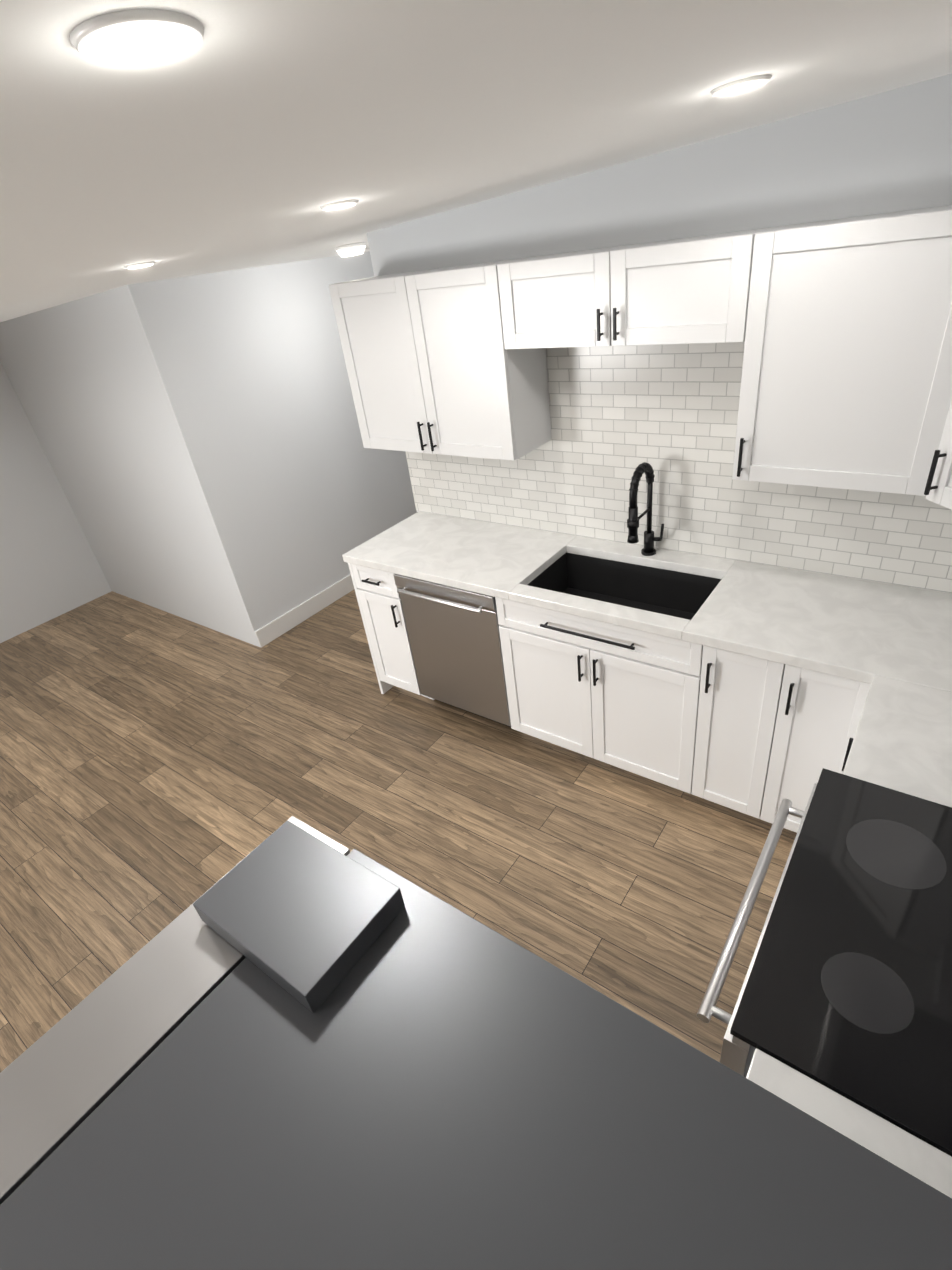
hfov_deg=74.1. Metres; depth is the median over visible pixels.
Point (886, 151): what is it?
wall
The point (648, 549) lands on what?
spring faucet
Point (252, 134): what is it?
ceiling
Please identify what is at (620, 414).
backsplash
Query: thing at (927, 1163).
countertop
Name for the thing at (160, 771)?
floor
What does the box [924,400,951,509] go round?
upper cabinet
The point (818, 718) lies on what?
door
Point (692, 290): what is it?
upper cabinet
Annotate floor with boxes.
[0,589,796,1072]
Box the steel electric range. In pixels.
[697,768,951,1156]
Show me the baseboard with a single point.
(266, 634)
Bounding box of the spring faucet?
[627,462,663,555]
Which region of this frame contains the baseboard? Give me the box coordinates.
[255,574,353,647]
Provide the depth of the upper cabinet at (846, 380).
1.83 m
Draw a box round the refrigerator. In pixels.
[0,816,951,1269]
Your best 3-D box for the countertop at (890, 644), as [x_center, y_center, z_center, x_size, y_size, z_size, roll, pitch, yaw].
[0.697,-0.211,2.626,2.993,0.040,0.623,16,39,33]
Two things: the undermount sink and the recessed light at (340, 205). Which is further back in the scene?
the undermount sink
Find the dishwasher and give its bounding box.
[394,574,510,726]
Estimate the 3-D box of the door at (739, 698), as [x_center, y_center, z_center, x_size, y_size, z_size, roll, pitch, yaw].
[1.141,0.284,2.595,0.274,0.870,0.634,16,39,33]
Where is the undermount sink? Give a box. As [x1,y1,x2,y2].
[528,552,720,620]
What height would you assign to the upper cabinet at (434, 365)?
0.730 m
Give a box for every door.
[692,645,784,818]
[760,664,870,832]
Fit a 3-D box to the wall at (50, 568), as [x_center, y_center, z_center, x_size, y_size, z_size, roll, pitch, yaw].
[-4.420,-0.539,3.731,0.100,2.440,8.400,16,39,33]
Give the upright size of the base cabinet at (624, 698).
0.870 m
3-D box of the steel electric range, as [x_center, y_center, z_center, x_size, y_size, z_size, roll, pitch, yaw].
[0.951,0.863,1.401,0.716,1.195,0.756,16,39,33]
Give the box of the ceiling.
[0,0,951,321]
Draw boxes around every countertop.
[342,512,951,691]
[746,1048,951,1197]
[843,672,951,806]
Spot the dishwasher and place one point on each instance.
(454, 638)
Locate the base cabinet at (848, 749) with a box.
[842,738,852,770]
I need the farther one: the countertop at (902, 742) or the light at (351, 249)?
the light at (351, 249)
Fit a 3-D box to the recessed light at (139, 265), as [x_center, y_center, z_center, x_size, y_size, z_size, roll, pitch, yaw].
[-1.280,-1.407,2.400,0.116,0.008,0.116,13,37,35]
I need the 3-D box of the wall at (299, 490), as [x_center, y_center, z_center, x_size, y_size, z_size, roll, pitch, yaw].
[-0.998,-1.544,4.535,0.120,2.440,2.400,16,39,33]
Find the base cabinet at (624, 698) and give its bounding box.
[495,597,702,793]
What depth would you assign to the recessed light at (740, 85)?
1.26 m
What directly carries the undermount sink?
in the countertop at (890, 644)
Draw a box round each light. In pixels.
[70,9,203,65]
[124,262,154,268]
[320,200,358,209]
[335,242,365,256]
[710,74,771,96]
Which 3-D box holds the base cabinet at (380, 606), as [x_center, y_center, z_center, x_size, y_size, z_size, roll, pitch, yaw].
[-0.318,-0.122,3.590,0.329,0.870,0.634,16,39,33]
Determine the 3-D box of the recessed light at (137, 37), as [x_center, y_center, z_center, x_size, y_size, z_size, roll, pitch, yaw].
[-0.304,-0.538,0.571,0.116,0.008,0.116,13,37,35]
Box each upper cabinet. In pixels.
[329,256,550,460]
[497,226,780,348]
[732,205,951,495]
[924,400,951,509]
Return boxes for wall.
[0,288,248,642]
[0,362,111,642]
[117,251,416,646]
[366,73,951,511]
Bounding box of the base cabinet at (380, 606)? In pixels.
[348,563,434,699]
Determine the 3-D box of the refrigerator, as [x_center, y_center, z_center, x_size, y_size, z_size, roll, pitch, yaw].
[0.024,1.177,0.585,0.930,1.753,0.791,16,39,33]
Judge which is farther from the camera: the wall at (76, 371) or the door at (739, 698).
the wall at (76, 371)
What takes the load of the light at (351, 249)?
attached to the ceiling

